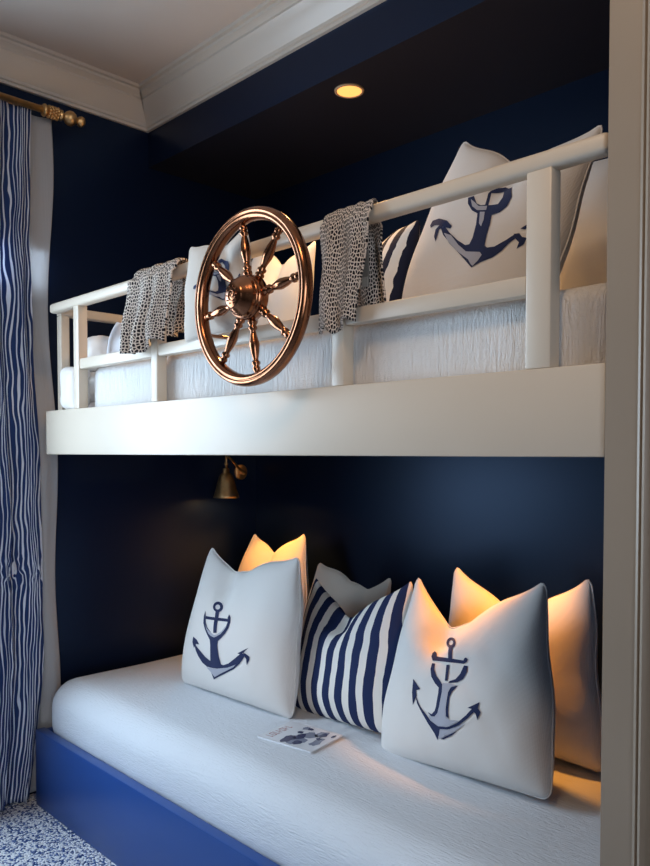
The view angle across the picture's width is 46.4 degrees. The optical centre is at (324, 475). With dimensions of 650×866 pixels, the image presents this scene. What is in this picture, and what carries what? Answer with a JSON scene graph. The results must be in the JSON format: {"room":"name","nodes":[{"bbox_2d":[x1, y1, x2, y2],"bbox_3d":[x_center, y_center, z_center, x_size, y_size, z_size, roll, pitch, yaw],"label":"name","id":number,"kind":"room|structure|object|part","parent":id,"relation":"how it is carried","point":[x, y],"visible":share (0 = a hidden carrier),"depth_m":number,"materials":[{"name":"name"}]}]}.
{"room":"bunk bedroom","nodes":[
{"label":"bunk bedroom","id":0,"kind":"room"},
{"bbox_2d":[0,793,116,865],"bbox_3d":[-0.415,1.258,0.417,4.740,0.060,4.520,-2,3,-45],"label":"floor","id":1,"kind":"structure","parent":0,"point":[29,835],"depth_m":2.40,"materials":[{"name":"carpet"}]},
{"bbox_2d":[36,727,279,865],"bbox_3d":[0.087,1.034,2.310,1.071,0.268,2.061,-2,3,-45],"label":"bed","id":2,"kind":"object","parent":1,"relation":"on","point":[129,823],"visible":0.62,"depth_m":2.25,"materials":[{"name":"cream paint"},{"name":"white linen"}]},
{"bbox_2d":[52,654,600,865],"bbox_3d":[0.091,0.849,2.318,1.030,0.243,2.060,-2,3,-45],"label":"mattress","id":3,"kind":"object","parent":2,"relation":"on","point":[349,801],"visible":0.55,"depth_m":1.89,"materials":[{"name":"white fabric"}]},
{"bbox_2d":[182,548,303,717],"bbox_3d":[-0.278,0.492,2.487,0.566,0.482,0.202,2,2,41],"label":"pillow","id":4,"kind":"object","parent":3,"relation":"on","point":[242,643],"visible":1,"depth_m":2.37,"materials":[{"name":"white fabric"}]},
{"bbox_2d":[192,602,248,678],"bbox_3d":[-0.329,0.534,2.437,0.294,0.244,0.046,0,-9,44],"label":"print","id":5,"kind":"object","parent":4,"relation":"attached to","point":[220,630],"depth_m":2.42,"materials":[{"name":"blue fabric"}]},
{"bbox_2d":[238,534,308,614],"bbox_3d":[-0.232,0.482,3.108,0.175,0.505,0.648,-1,2,-36],"label":"plain pillow","id":6,"kind":"object","parent":3,"relation":"on","point":[258,552],"visible":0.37,"depth_m":3.06,"materials":[{"name":"white fabric"}]},
{"bbox_2d":[257,721,342,752],"bbox_3d":[-0.069,0.731,2.133,0.190,0.005,0.149,1,2,36],"label":"magazine","id":7,"kind":"object","parent":3,"relation":"on","point":[295,735],"visible":1,"depth_m":2.12,"materials":[{"name":"white paper"}]},
{"bbox_2d":[286,727,329,745],"bbox_3d":[-0.049,0.730,2.117,0.113,0.001,0.133,1,2,36],"label":"picture","id":8,"kind":"object","parent":7,"relation":"on","point":[311,734],"depth_m":2.12},
{"bbox_2d":[303,563,390,617],"bbox_3d":[0.054,0.528,2.639,0.153,0.395,0.495,-1,2,-34],"label":"plain pillow","id":9,"kind":"object","parent":3,"relation":"on","point":[352,597],"visible":0.29,"depth_m":2.61,"materials":[{"name":"beige fabric"}]},
{"bbox_2d":[295,578,412,733],"bbox_3d":[0.072,0.529,2.283,0.172,0.460,0.526,-1,2,-39],"label":"striped pillow","id":10,"kind":"object","parent":3,"relation":"on","point":[346,663],"visible":0.73,"depth_m":2.20,"materials":[{"name":"blue fabric"}]},
{"bbox_2d":[381,578,555,798],"bbox_3d":[0.360,0.514,1.925,0.529,0.509,0.217,2,2,43],"label":"pillow","id":11,"kind":"object","parent":3,"relation":"on","point":[475,699],"visible":0.98,"depth_m":1.83,"materials":[{"name":"white fabric"}]},
{"bbox_2d":[412,637,480,739],"bbox_3d":[0.322,0.534,1.902,0.086,0.253,0.224,19,-16,-40],"label":"print","id":12,"kind":"object","parent":11,"relation":"attached to","point":[446,671],"depth_m":1.88,"materials":[{"name":"blue fabric"}]},
{"bbox_2d":[448,568,601,771],"bbox_3d":[0.534,0.506,2.081,0.158,0.499,0.539,-1,2,-36],"label":"plain pillow","id":13,"kind":"object","parent":3,"relation":"on","point":[573,627],"visible":0.48,"depth_m":1.91,"materials":[{"name":"white fabric"}]},
{"bbox_2d":[0,83,255,794],"bbox_3d":[-1.960,-0.138,1.912,4.700,2.636,0.120,-2,3,-45],"label":"wall","id":14,"kind":"structure","parent":0,"point":[136,534],"depth_m":2.98,"materials":[{"name":"blue paint"}]},
{"bbox_2d":[0,92,85,127],"bbox_3d":[-1.919,-1.248,1.758,2.890,0.051,0.104,-2,3,-45],"label":"curtain rod","id":15,"kind":"object","parent":14,"relation":"attached to","point":[70,118],"visible":0.99,"depth_m":2.65,"materials":[{"name":"gold metal"}]},
{"bbox_2d":[0,100,60,810],"bbox_3d":[-1.096,-0.062,2.601,0.061,2.417,0.406,2,2,41],"label":"curtain","id":16,"kind":"object","parent":15,"relation":"hanging from","point":[30,675],"visible":0.95,"depth_m":2.65,"materials":[{"name":"blue fabric"}]},
{"bbox_2d":[0,31,147,132],"bbox_3d":[-2.112,-1.383,1.567,4.052,0.125,0.102,-2,3,-45],"label":"trim","id":17,"kind":"structure","parent":14,"relation":"attached to","point":[26,66],"depth_m":2.74,"materials":[{"name":"paint"}]},
{"bbox_2d":[213,455,246,498],"bbox_3d":[-0.409,0.000,3.275,0.110,0.178,0.290,0,2,3],"label":"wall sconce","id":18,"kind":"object","parent":14,"relation":"attached to","point":[226,488],"visible":1,"depth_m":3.16,"materials":[{"name":"gold metal"}]},
{"bbox_3d":[-0.415,0.030,3.186,0.110,0.124,0.110,-2,3,-45],"label":"lamp shade","id":19,"kind":"part","parent":18,"relation":"part of","materials":[{"name":"gold metal"}]},
{"bbox_3d":[-0.383,-0.046,3.277,0.028,0.087,0.214,1,2,16],"label":"arm","id":20,"kind":"part","parent":18,"relation":"part of","materials":[{"name":"gold metal"}]},
{"bbox_3d":[-0.369,-0.016,3.384,0.068,0.068,0.024,-2,3,-45],"label":"wall plate","id":21,"kind":"part","parent":18,"relation":"part of","materials":[{"name":"gold metal"}]},
{"bbox_2d":[0,0,265,83],"bbox_3d":[-0.415,-1.437,0.333,4.740,0.060,4.520,-2,3,-45],"label":"ceiling","id":22,"kind":"structure","parent":0,"point":[132,40],"depth_m":2.49,"materials":[{"name":"paint"}]},
{"bbox_2d":[148,0,609,199],"bbox_3d":[0.245,-1.343,2.453,0.548,0.262,2.153,-2,3,-45],"label":"ceiling","id":23,"kind":"structure","parent":0,"point":[424,68],"depth_m":2.40,"materials":[{"name":"blue paint"}]},
{"bbox_2d":[139,0,385,132],"bbox_3d":[0.014,-1.404,2.223,0.102,0.125,2.153,-2,3,-45],"label":"trim","id":24,"kind":"structure","parent":23,"relation":"attached to","point":[273,30],"depth_m":2.52,"materials":[{"name":"paint"}]},
{"bbox_2d":[334,83,363,97],"bbox_3d":[0.076,-1.207,2.381,0.094,0.005,0.094,-2,3,-45],"label":"recessed light","id":25,"kind":"object","parent":23,"relation":"in","point":[347,90],"visible":1,"depth_m":2.38,"materials":[{"name":"beige glass"}]},
{"bbox_2d":[255,69,608,700],"bbox_3d":[0.476,-0.163,2.718,0.100,2.636,2.153,-2,3,-45],"label":"wall","id":26,"kind":"structure","parent":0,"point":[512,526],"depth_m":2.71,"materials":[{"name":"blue paint"}]},
{"bbox_2d":[46,133,607,456],"bbox_3d":[0.127,-0.311,2.226,1.072,0.497,1.946,-2,3,-45],"label":"bunk bed","id":27,"kind":"object","parent":26,"relation":"attached to","point":[545,409],"visible":0.81,"depth_m":1.46,"materials":[{"name":"beige paint"}]},
{"bbox_3d":[-0.881,-0.377,2.558,0.030,0.318,0.032,-2,3,-45],"label":"post","id":28,"kind":"part","parent":27,"relation":"part of","materials":[{"name":"beige paint"}]},
{"bbox_3d":[-0.772,-0.374,2.399,0.032,0.323,0.034,-2,3,-45],"label":"post","id":29,"kind":"part","parent":27,"relation":"part of","materials":[{"name":"beige paint"}]},
{"bbox_2d":[60,335,150,408],"bbox_3d":[-0.712,-0.301,2.567,0.343,0.335,0.167,-2,3,-45],"label":"pillow","id":30,"kind":"object","parent":27,"relation":"on","point":[96,345],"visible":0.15,"depth_m":2.46,"materials":[{"name":"white fabric"}]},
{"bbox_3d":[-0.613,-0.347,2.239,0.030,0.033,0.419,-2,3,-45],"label":"rail","id":31,"kind":"part","parent":27,"relation":"part of","materials":[{"name":"beige paint"}]},
{"bbox_3d":[-0.524,-0.561,2.904,1.037,0.032,0.034,-2,3,-45],"label":"rail","id":32,"kind":"part","parent":27,"relation":"part of","materials":[{"name":"beige paint"}]},
{"bbox_2d":[120,258,187,353],"bbox_3d":[-0.438,-0.454,2.063,0.141,0.242,0.240,-2,3,-45],"label":"throw","id":33,"kind":"object","parent":27,"relation":"on","point":[155,303],"visible":0.82,"depth_m":2.04,"materials":[{"name":"grey fabric"}]},
{"bbox_3d":[-0.455,-0.364,2.077,0.032,0.323,0.032,-2,3,-45],"label":"post","id":34,"kind":"part","parent":27,"relation":"part of","materials":[{"name":"beige paint"}]},
{"bbox_2d":[184,230,257,341],"bbox_3d":[-0.252,-0.451,1.804,0.286,0.240,0.063,2,2,40],"label":"pillow","id":35,"kind":"object","parent":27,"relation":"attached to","point":[230,258],"visible":0.5,"depth_m":1.78,"materials":[{"name":"beige fabric"}]},
{"bbox_2d":[193,259,240,299],"bbox_3d":[-0.250,-0.458,1.776,0.174,0.103,0.022,2,2,42],"label":"print","id":36,"kind":"object","parent":35,"relation":"attached to","point":[218,287],"depth_m":1.77,"materials":[{"name":"blue fabric"}]},
{"bbox_3d":[-0.209,-0.334,1.830,0.030,0.033,0.667,-2,3,-45],"label":"rail","id":37,"kind":"part","parent":27,"relation":"part of","materials":[{"name":"beige paint"}]},
{"bbox_2d":[195,206,312,386],"bbox_3d":[-0.165,-0.386,1.644,0.104,0.384,0.377,-1,2,-34],"label":"wheel","id":38,"kind":"object","parent":27,"relation":"attached to","point":[246,295],"visible":1,"depth_m":1.61,"materials":[{"name":"orange metal"}]},
{"bbox_3d":[-0.230,-0.532,1.842,0.034,0.031,1.911,-2,3,-45],"label":"rail","id":39,"kind":"part","parent":27,"relation":"part of","materials":[{"name":"beige paint"}]},
{"bbox_3d":[0.037,-0.348,1.579,0.032,0.323,0.035,-2,3,-45],"label":"post","id":40,"kind":"part","parent":27,"relation":"part of","materials":[{"name":"beige paint"}]},
{"bbox_2d":[95,283,606,406],"bbox_3d":[0.218,-0.231,2.159,1.023,0.228,1.706,-2,3,-45],"label":"mattress","id":41,"kind":"object","parent":27,"relation":"on","point":[491,338],"visible":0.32,"depth_m":1.49,"materials":[{"name":"white fabric"}]},
{"bbox_2d":[107,322,149,353],"bbox_3d":[-0.627,-0.422,2.414,0.089,0.159,0.248,-1,2,-39],"label":"pillow","id":42,"kind":"object","parent":41,"relation":"on","point":[115,335],"visible":0.22,"depth_m":2.41,"materials":[{"name":"white fabric"}]},
{"bbox_2d":[251,241,315,325],"bbox_3d":[-0.198,-0.579,2.656,0.160,0.514,0.493,-1,2,-37],"label":"plain pillow","id":43,"kind":"object","parent":41,"relation":"on","point":[282,304],"visible":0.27,"depth_m":2.51,"materials":[{"name":"white fabric"}]},
{"bbox_2d":[382,220,419,301],"bbox_3d":[0.136,-0.495,2.040,0.151,0.327,0.357,-1,2,-23],"label":"striped pillow","id":44,"kind":"object","parent":41,"relation":"on","point":[398,249],"visible":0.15,"depth_m":1.89,"materials":[{"name":"fabric"}]},
{"bbox_2d":[402,125,602,298],"bbox_3d":[0.361,-0.539,1.695,0.184,0.524,0.520,-1,2,-35],"label":"pillow","id":45,"kind":"object","parent":41,"relation":"on","point":[480,238],"visible":0.59,"depth_m":1.63,"materials":[{"name":"white fabric"}]},
{"bbox_2d":[430,187,526,266],"bbox_3d":[0.338,-0.543,1.652,0.055,0.197,0.302,14,8,-36],"label":"print","id":46,"kind":"object","parent":45,"relation":"attached to","point":[488,228],"depth_m":1.62,"materials":[{"name":"blue fabric"}]},
{"bbox_2d":[560,158,607,289],"bbox_3d":[0.728,-0.565,1.819,0.156,0.482,0.451,-1,2,-39],"label":"plain pillow","id":47,"kind":"object","parent":41,"relation":"on","point":[585,264],"visible":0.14,"depth_m":1.84,"materials":[{"name":"white fabric"}]},
{"bbox_2d":[318,198,385,334],"bbox_3d":[0.064,-0.421,1.554,0.115,0.263,0.146,-2,3,-45],"label":"throw","id":48,"kind":"object","parent":27,"relation":"on","point":[352,277],"visible":0.93,"depth_m":1.53,"materials":[{"name":"grey fabric"}]},
{"bbox_3d":[0.197,-0.321,1.419,0.030,0.033,0.419,-2,3,-45],"label":"rail","id":49,"kind":"part","parent":27,"relation":"part of","materials":[{"name":"beige paint"}]},
{"bbox_3d":[0.359,-0.338,1.252,0.032,0.323,0.046,-2,3,-45],"label":"post","id":50,"kind":"part","parent":27,"relation":"part of","materials":[{"name":"beige paint"}]},
{"bbox_3d":[0.872,-0.127,1.551,1.175,2.636,0.065,-2,3,-45],"label":"wall","id":51,"kind":"structure","parent":0,"visible":0},
{"bbox_2d":[600,0,649,865],"bbox_3d":[0.451,-0.114,1.128,0.019,2.636,0.077,-2,3,-45],"label":"trim","id":52,"kind":"structure","parent":51,"relation":"attached to","point":[625,732],"depth_m":1.13,"materials":[{"name":"beige paint"}]}
]}

